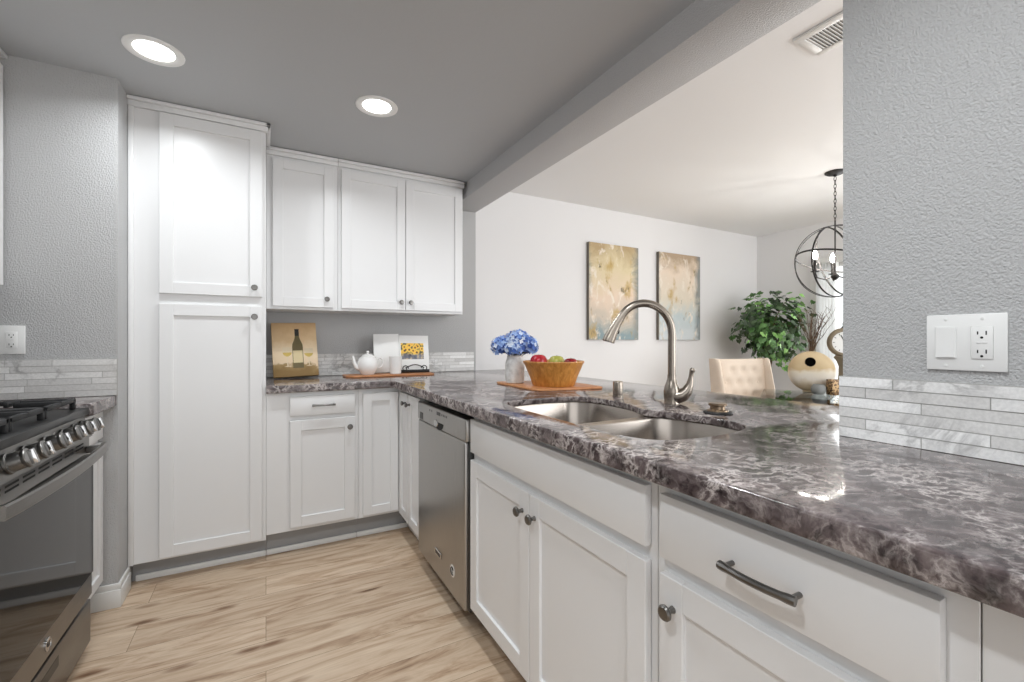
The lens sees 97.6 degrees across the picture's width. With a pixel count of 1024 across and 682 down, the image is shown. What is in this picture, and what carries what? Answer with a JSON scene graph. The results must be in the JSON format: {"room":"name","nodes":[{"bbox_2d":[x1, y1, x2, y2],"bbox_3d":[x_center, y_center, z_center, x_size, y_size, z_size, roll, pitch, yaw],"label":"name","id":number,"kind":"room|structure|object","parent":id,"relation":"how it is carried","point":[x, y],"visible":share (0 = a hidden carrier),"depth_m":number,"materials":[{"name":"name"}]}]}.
{"room":"kitchen","nodes":[
{"label":"kitchen","id":0,"kind":"room"},
{"bbox_2d":[0,55,131,586],"bbox_3d":[-2.282,0.006,2.135,0.795,2.337,0.780,0,0,-29],"label":"wall","id":1,"kind":"structure","parent":0,"point":[65,130],"depth_m":1.91,"materials":[{"name":"grey paint"}]},
{"bbox_2d":[0,325,24,353],"bbox_3d":[-2.034,-0.005,1.821,0.078,0.116,0.009,0,0,-29],"label":"outlet plate","id":2,"kind":"object","parent":1,"relation":"attached to","point":[12,338],"visible":1,"depth_m":1.82,"materials":[{"name":"white plastic"}]},
{"bbox_2d":[6,331,16,347],"bbox_3d":[-2.033,-0.005,1.819,0.033,0.067,0.002,0,0,-29],"label":"receptacle","id":3,"kind":"object","parent":2,"relation":"attached to","point":[11,336],"depth_m":1.82,"materials":[{"name":"white plastic"}]},
{"bbox_2d":[0,359,117,399],"bbox_3d":[-2.047,0.158,1.812,0.695,0.161,0.012,0,0,-29],"label":"tile backsplash","id":4,"kind":"structure","parent":1,"relation":"attached to","point":[54,378],"depth_m":1.88,"materials":[{"name":"white tile"}]},
{"bbox_2d":[90,582,121,613],"bbox_3d":[-1.782,1.123,1.956,0.118,0.105,0.014,0,0,-29],"label":"baseboard","id":5,"kind":"structure","parent":1,"relation":"attached to","point":[106,597],"depth_m":1.96,"materials":[{"name":"white paint"}]},
{"bbox_2d":[118,567,130,603],"bbox_3d":[-1.777,1.123,2.056,0.014,0.105,0.155,0,0,-29],"label":"baseboard","id":6,"kind":"structure","parent":1,"relation":"attached to","point":[125,579],"depth_m":2.06,"materials":[{"name":"white paint"}]},
{"bbox_2d":[66,527,525,681],"bbox_3d":[1.375,1.225,1.645,6.733,0.100,5.360,0,0,-29],"label":"floor","id":7,"kind":"structure","parent":0,"point":[372,607],"depth_m":1.84,"materials":[{"name":"brown wood"}]},
{"bbox_2d":[0,398,106,681],"bbox_3d":[-1.685,0.692,1.220,0.751,0.966,0.782,0,0,-29],"label":"gas range","id":8,"kind":"object","parent":7,"relation":"on","point":[46,467],"visible":1,"depth_m":1.35,"materials":[{"name":"silver metal"}]},
{"bbox_2d":[0,408,88,450],"bbox_3d":[-1.717,0.266,1.202,0.676,0.026,0.782,0,0,-29],"label":"cooktop","id":9,"kind":"object","parent":8,"relation":"in","point":[24,431],"depth_m":1.38,"materials":[{"name":"metal"}]},
{"bbox_2d":[84,411,102,598],"bbox_3d":[-1.983,0.732,1.678,0.676,0.886,0.305,0,0,-29],"label":"base cabinet","id":10,"kind":"object","parent":7,"relation":"on","point":[97,574],"visible":0.16,"depth_m":1.91,"materials":[{"name":"white paint"}]},
{"bbox_2d":[0,395,115,415],"bbox_3d":[-1.978,0.263,1.681,0.689,0.048,0.306,0,0,-29],"label":"countertop","id":11,"kind":"structure","parent":10,"relation":"on","point":[96,404],"depth_m":1.80,"materials":[{"name":"stone"}]},
{"bbox_2d":[126,94,270,581],"bbox_3d":[-1.699,0.008,2.521,0.596,2.334,0.664,0,0,-29],"label":"pantry cabinet","id":12,"kind":"object","parent":7,"relation":"on","point":[197,177],"visible":1,"depth_m":2.25,"materials":[{"name":"white paint"}]},
{"bbox_2d":[266,390,357,554],"bbox_3d":[-1.247,0.720,2.765,0.474,0.911,0.671,0,0,-29],"label":"base cabinet","id":13,"kind":"object","parent":7,"relation":"on","point":[312,437],"visible":0.98,"depth_m":2.51,"materials":[{"name":"white paint"}]},
{"bbox_2d":[356,388,418,539],"bbox_3d":[-0.647,0.720,3.006,0.807,0.911,0.824,0,0,-29],"label":"base cabinet","id":14,"kind":"object","parent":7,"relation":"on","point":[382,413],"visible":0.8,"depth_m":2.69,"materials":[{"name":"white paint"}]},
{"bbox_2d":[266,369,1023,617],"bbox_3d":[0.152,0.261,1.646,1.848,0.042,3.978,0,0,-29],"label":"countertop","id":15,"kind":"structure","parent":14,"relation":"on","point":[954,523],"depth_m":0.84,"materials":[{"name":"stone"}]},
{"bbox_2d":[271,323,318,377],"bbox_3d":[-1.429,0.057,2.952,0.277,0.361,0.114,0,0,-32],"label":"painting","id":16,"kind":"object","parent":15,"relation":"on","point":[294,345],"visible":1,"depth_m":2.94,"materials":[{"name":"beige paint"}]},
{"bbox_2d":[342,372,433,377],"bbox_3d":[-0.849,0.233,3.110,0.595,0.013,0.210,0,0,-29],"label":"serving tray","id":17,"kind":"object","parent":15,"relation":"on","point":[417,373],"visible":0.88,"depth_m":3.03,"materials":[{"name":"brown wood"}]},
{"bbox_2d":[351,351,383,374],"bbox_3d":[-0.978,0.146,3.039,0.180,0.161,0.138,0,0,7],"label":"teapot","id":18,"kind":"object","parent":17,"relation":"on","point":[367,364],"visible":1,"depth_m":2.99,"materials":[{"name":"white ceramic"}]},
{"bbox_2d":[389,356,401,373],"bbox_3d":[-0.804,0.166,3.095,0.089,0.120,0.089,0,0,-29],"label":"cup","id":19,"kind":"object","parent":17,"relation":"on","point":[395,362],"visible":0.97,"depth_m":3.06,"materials":[{"name":"white ceramic"}]},
{"bbox_2d":[401,364,429,372],"bbox_3d":[-0.714,0.161,3.249,0.215,0.130,0.097,0,0,-29],"label":"easel","id":20,"kind":"object","parent":17,"relation":"on","point":[426,369],"visible":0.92,"depth_m":3.21,"materials":[{"name":"black metal"}]},
{"bbox_2d":[373,334,428,372],"bbox_3d":[-0.791,0.085,3.228,0.397,0.273,0.068,0,0,-29],"label":"book","id":21,"kind":"object","parent":20,"relation":"on","point":[412,349],"visible":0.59,"depth_m":3.22,"materials":[{"name":"white paper"}]},
{"bbox_2d":[401,343,423,358],"bbox_3d":[-0.724,0.074,3.258,0.174,0.118,0.017,0,0,-34],"label":"picture","id":22,"kind":"object","parent":21,"relation":"attached to","point":[408,350],"depth_m":3.26},
{"bbox_2d":[497,381,601,391],"bbox_3d":[0.189,0.234,2.385,0.388,0.012,0.510,0,0,-29],"label":"cutting board","id":23,"kind":"object","parent":15,"relation":"on","point":[527,385],"visible":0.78,"depth_m":2.23,"materials":[{"name":"brown wood"}]},
{"bbox_2d":[505,355,524,383],"bbox_3d":[0.015,0.153,2.438,0.106,0.149,0.106,0,0,-29],"label":"vase","id":24,"kind":"object","parent":23,"relation":"on","point":[514,365],"visible":0.98,"depth_m":2.40,"materials":[{"name":"ceramic"}]},
{"bbox_2d":[490,329,538,355],"bbox_3d":[0.021,0.073,2.449,0.277,0.279,0.215,0,0,-29],"label":"hydrangea bouquet","id":25,"kind":"object","parent":24,"relation":"in","point":[515,343],"visible":1,"depth_m":2.38,"materials":[{"name":"blue plant"}]},
{"bbox_2d":[523,360,583,386],"bbox_3d":[0.213,0.164,2.302,0.314,0.126,0.314,0,0,-29],"label":"fruit bowl","id":26,"kind":"object","parent":23,"relation":"on","point":[542,374],"visible":0.94,"depth_m":2.19,"materials":[{"name":"brown wood"}]},
{"bbox_2d":[530,355,546,361],"bbox_3d":[0.137,0.110,2.312,0.090,0.088,0.090,0,0,-29],"label":"apple","id":27,"kind":"object","parent":26,"relation":"in","point":[535,358],"visible":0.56,"depth_m":2.28,"materials":[{"name":"red plant"}]},
{"bbox_2d":[549,356,563,361],"bbox_3d":[0.229,0.113,2.299,0.084,0.082,0.084,0,0,-29],"label":"apple","id":28,"kind":"object","parent":26,"relation":"in","point":[553,358],"visible":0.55,"depth_m":2.27,"materials":[{"name":"green plant"}]},
{"bbox_2d":[564,358,576,361],"bbox_3d":[0.295,0.119,2.253,0.072,0.070,0.072,0,0,-29],"label":"apple","id":29,"kind":"object","parent":26,"relation":"in","point":[567,359],"visible":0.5,"depth_m":2.23,"materials":[{"name":"red plant"}]},
{"bbox_2d":[612,381,623,396],"bbox_3d":[0.457,0.206,1.931,0.048,0.068,0.048,0,0,-29],"label":"air gap cap","id":30,"kind":"object","parent":15,"relation":"on","point":[617,385],"visible":1,"depth_m":1.91,"materials":[{"name":"silver metal"}]},
{"bbox_2d":[513,402,738,439],"bbox_3d":[0.318,0.360,1.509,0.494,0.194,0.884,0,0,-29],"label":"sink","id":31,"kind":"object","parent":15,"relation":"in","point":[602,417],"visible":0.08,"depth_m":1.52,"materials":[{"name":"silver metal"}]},
{"bbox_2d":[602,299,694,404],"bbox_3d":[0.518,0.041,1.713,0.346,0.399,0.070,0,0,2],"label":"faucet","id":32,"kind":"object","parent":15,"relation":"on","point":[673,394],"visible":1,"depth_m":1.70,"materials":[{"name":"silver metal"}]},
{"bbox_2d":[703,402,732,414],"bbox_3d":[0.683,0.223,1.488,0.092,0.034,0.092,0,0,-29],"label":"stopper","id":33,"kind":"object","parent":15,"relation":"on","point":[716,408],"visible":1,"depth_m":1.47,"materials":[{"name":"silver metal"}]},
{"bbox_2d":[404,394,427,536],"bbox_3d":[-0.303,0.720,2.591,0.602,0.911,0.232,0,0,-29],"label":"base cabinet","id":34,"kind":"object","parent":7,"relation":"on","point":[413,420],"visible":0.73,"depth_m":2.49,"materials":[{"name":"white paint"}]},
{"bbox_2d":[418,400,473,612],"bbox_3d":[-0.090,0.739,2.199,0.581,0.872,0.649,0,0,-29],"label":"dishwasher","id":35,"kind":"object","parent":7,"relation":"on","point":[445,455],"visible":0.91,"depth_m":1.98,"materials":[{"name":"silver metal"}]},
{"bbox_2d":[428,400,473,417],"bbox_3d":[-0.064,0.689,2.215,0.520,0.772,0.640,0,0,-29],"label":"control panel","id":36,"kind":"object","parent":35,"relation":"in","point":[428,400],"depth_m":2.05,"materials":[{"name":"plastic"}]},
{"bbox_2d":[470,417,658,681],"bbox_3d":[0.300,0.720,1.493,0.602,0.911,0.958,0,0,-29],"label":"base cabinet","id":37,"kind":"object","parent":7,"relation":"on","point":[564,545],"visible":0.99,"depth_m":1.24,"materials":[{"name":"white paint"}]},
{"bbox_2d":[709,358,774,396],"bbox_3d":[2.080,0.665,3.764,0.556,1.020,0.573,0,0,-14],"label":"dining chair","id":38,"kind":"object","parent":7,"relation":"on","point":[746,377],"visible":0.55,"depth_m":3.94,"materials":[{"name":"beige fabric"}]},
{"bbox_2d":[729,290,816,371],"bbox_3d":[2.700,0.305,4.767,1.033,1.739,0.801,0,0,-29],"label":"potted tree","id":39,"kind":"object","parent":7,"relation":"on","point":[763,329],"visible":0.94,"depth_m":4.67,"materials":[{"name":"green plant"}]},
{"bbox_2d":[760,389,838,405],"bbox_3d":[2.686,0.798,3.082,1.700,0.754,1.000,0,0,31],"label":"dining table","id":40,"kind":"object","parent":7,"relation":"on","point":[790,395],"visible":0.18,"depth_m":3.50,"materials":[{"name":"clear glass"}]},
{"bbox_2d":[788,351,835,392],"bbox_3d":[2.467,0.252,3.691,0.334,0.337,0.164,0,0,36],"label":"vase","id":41,"kind":"object","parent":40,"relation":"on","point":[806,369],"visible":0.84,"depth_m":3.64,"materials":[{"name":"beige ceramic"}]},
{"bbox_2d":[797,307,835,350],"bbox_3d":[2.500,-0.110,3.671,0.291,0.399,0.175,0,0,-8],"label":"dried branches","id":42,"kind":"object","parent":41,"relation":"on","point":[811,345],"visible":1,"depth_m":3.67,"materials":[{"name":"brown plant"}]},
{"bbox_2d":[811,384,825,394],"bbox_3d":[2.420,0.382,3.538,0.104,0.078,0.104,0,0,-29],"label":"pot","id":43,"kind":"object","parent":40,"relation":"on","point":[819,389],"visible":1,"depth_m":3.50,"materials":[{"name":"white ceramic"}]},
{"bbox_2d":[826,379,838,394],"bbox_3d":[2.515,0.360,3.498,0.076,0.120,0.076,0,0,3],"label":"candle holder","id":44,"kind":"object","parent":40,"relation":"on","point":[832,385],"visible":0.77,"depth_m":3.46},
{"bbox_2d":[827,323,842,378],"bbox_3d":[2.632,0.127,3.549,0.232,0.588,0.100,0,0,26],"label":"clock","id":45,"kind":"object","parent":40,"relation":"on","point":[835,338],"visible":0.37,"depth_m":3.55,"materials":[{"name":"brown wood"}]},
{"bbox_2d":[832,332,842,352],"bbox_3d":[2.621,0.011,3.526,0.168,0.168,0.001,0,0,26],"label":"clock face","id":46,"kind":"object","parent":45,"relation":"on","point":[838,340],"depth_m":3.54,"materials":[{"name":"white"}]},
{"bbox_2d":[658,485,982,681],"bbox_3d":[0.645,0.720,0.856,0.611,0.911,0.490,0,0,-29],"label":"base cabinet","id":47,"kind":"object","parent":7,"relation":"on","point":[742,598],"visible":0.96,"depth_m":0.69,"materials":[{"name":"white paint"}]},
{"bbox_2d":[983,603,1023,681],"bbox_3d":[0.985,0.720,0.297,0.553,0.911,0.814,0,0,-29],"label":"base cabinet","id":48,"kind":"object","parent":7,"relation":"on","point":[1003,631],"visible":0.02,"depth_m":0.51,"materials":[{"name":"white paint"}]},
{"bbox_2d":[0,0,695,181],"bbox_3d":[-0.413,-1.287,0.663,2.655,0.250,5.360,0,0,-29],"label":"ceiling","id":49,"kind":"structure","parent":0,"point":[467,80],"depth_m":1.82,"materials":[{"name":"grey paint"}]},
{"bbox_2d":[121,34,185,66],"bbox_3d":[-1.432,-1.158,1.794,0.202,0.007,0.202,0,0,-29],"label":"recessed light","id":50,"kind":"object","parent":49,"relation":"in","point":[150,49],"visible":1,"depth_m":1.78,"materials":[{"name":"white plastic"}]},
{"bbox_2d":[355,95,397,116],"bbox_3d":[-0.669,-1.158,2.218,0.202,0.007,0.202,0,0,-29],"label":"recessed light","id":51,"kind":"object","parent":49,"relation":"in","point":[373,105],"visible":1,"depth_m":2.21,"materials":[{"name":"white plastic"}]},
{"bbox_2d":[266,192,756,391],"bbox_3d":[0.109,-0.049,3.950,6.733,2.447,0.100,0,0,-29],"label":"wall","id":52,"kind":"structure","parent":0,"point":[531,251],"depth_m":4.09,"materials":[{"name":"white paint"}]},
{"bbox_2d":[266,146,337,312],"bbox_3d":[-1.354,-0.675,2.884,0.401,0.965,0.358,0,0,-29],"label":"upper cabinet","id":53,"kind":"object","parent":52,"relation":"attached to","point":[302,187],"visible":1,"depth_m":2.75,"materials":[{"name":"white paint"}]},
{"bbox_2d":[266,352,473,377],"bbox_3d":[-0.962,0.164,3.298,1.485,0.151,0.012,0,0,-29],"label":"tile backsplash","id":54,"kind":"structure","parent":52,"relation":"attached to","point":[328,364],"depth_m":3.21,"materials":[{"name":"white tile"}]},
{"bbox_2d":[333,159,466,316],"bbox_3d":[-0.792,-0.675,3.193,0.878,0.965,0.358,0,0,-29],"label":"upper cabinet","id":55,"kind":"object","parent":52,"relation":"attached to","point":[400,232],"visible":1,"depth_m":3.04,"materials":[{"name":"white paint"}]},
{"bbox_2d":[587,242,637,339],"bbox_3d":[0.984,-0.471,4.351,0.623,0.918,0.036,0,0,-29],"label":"painting","id":56,"kind":"object","parent":52,"relation":"attached to","point":[612,270],"visible":0.95,"depth_m":4.30,"materials":[{"name":"brown fabric"}]},
{"bbox_2d":[656,252,699,339],"bbox_3d":[1.784,-0.469,4.791,0.630,0.913,0.036,0,0,-29],"label":"painting","id":57,"kind":"object","parent":52,"relation":"attached to","point":[677,275],"visible":1,"depth_m":4.77,"materials":[{"name":"beige paint"}]},
{"bbox_2d":[510,0,842,236],"bbox_3d":[2.635,-1.342,2.337,3.858,0.140,5.360,0,0,-29],"label":"ceiling","id":58,"kind":"structure","parent":0,"point":[747,145],"depth_m":3.02,"materials":[{"name":"white paint"}]},
{"bbox_2d":[793,11,842,55],"bbox_3d":[1.358,-1.266,1.775,0.200,0.012,0.365,0,0,-29],"label":"ceiling vent","id":59,"kind":"object","parent":58,"relation":"in","point":[826,36],"visible":0.52,"depth_m":1.86,"materials":[{"name":"white metal"}]},
{"bbox_2d":[794,169,842,297],"bbox_3d":[2.430,-0.800,3.370,0.532,0.944,0.540,0,0,-29],"label":"orb chandelier","id":60,"kind":"object","parent":58,"relation":"hanging from","point":[836,172],"visible":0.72,"depth_m":3.37,"materials":[{"name":"black metal"}]},
{"bbox_2d":[463,0,1023,386],"bbox_3d":[0.871,-0.099,1.311,0.220,2.547,5.260,0,0,-29],"label":"wall","id":61,"kind":"structure","parent":0,"point":[933,90],"depth_m":1.03,"materials":[{"name":"grey paint"}]},
{"bbox_2d":[839,376,1023,465],"bbox_3d":[1.146,0.164,0.569,0.012,0.151,1.300,0,0,-29],"label":"backsplash","id":62,"kind":"structure","parent":61,"relation":"attached to","point":[982,421],"depth_m":0.97,"materials":[{"name":"white stone"}]},
{"bbox_2d":[927,313,1007,371],"bbox_3d":[0.946,0.003,0.936,0.010,0.118,0.124,0,0,-29],"label":"switch plate","id":63,"kind":"object","parent":61,"relation":"attached to","point":[963,342],"visible":1,"depth_m":0.93,"materials":[{"name":"white plastic"}]},
{"bbox_2d":[971,326,993,358],"bbox_3d":[0.957,0.003,0.912,0.002,0.067,0.033,0,0,-29],"label":"receptacle","id":64,"kind":"object","parent":63,"relation":"attached to","point":[982,337],"depth_m":0.91,"materials":[{"name":"white plastic"}]},
{"bbox_2d":[757,219,842,390],"bbox_3d":[4.306,-0.049,3.197,0.100,2.447,5.260,0,0,-29],"label":"wall","id":65,"kind":"structure","parent":0,"point":[776,252],"depth_m":5.15,"materials":[{"name":"white paint"}]},
{"bbox_2d":[810,253,842,351],"bbox_3d":[3.759,0.130,4.072,0.014,2.090,1.960,0,0,-29],"label":"trim","id":66,"kind":"structure","parent":65,"relation":"attached to","point":[812,279],"depth_m":4.90,"materials":[{"name":"white paint"}]},
{"bbox_2d":[816,256,842,378],"bbox_3d":[3.713,0.125,4.047,0.080,2.000,1.820,0,0,-29],"label":"vertical blinds","id":67,"kind":"object","parent":65,"relation":"attached to","point":[822,303],"visible":0.23,"depth_m":4.72,"materials":[{"name":"white paint"}]},
{"bbox_3d":[-1.321,0.006,-0.337,0.100,2.337,4.480,0,0,-29],"label":"wall","id":68,"kind":"structure","parent":0,"visible":0},
{"bbox_2d":[0,48,7,284],"bbox_3d":[-1.931,-0.684,1.266,0.372,0.949,1.079,0,0,-29],"label":"upper cabinet","id":69,"kind":"object","parent":68,"relation":"attached to","point":[3,54],"visible":1,"depth_m":1.79,"materials":[{"name":"white paint"}]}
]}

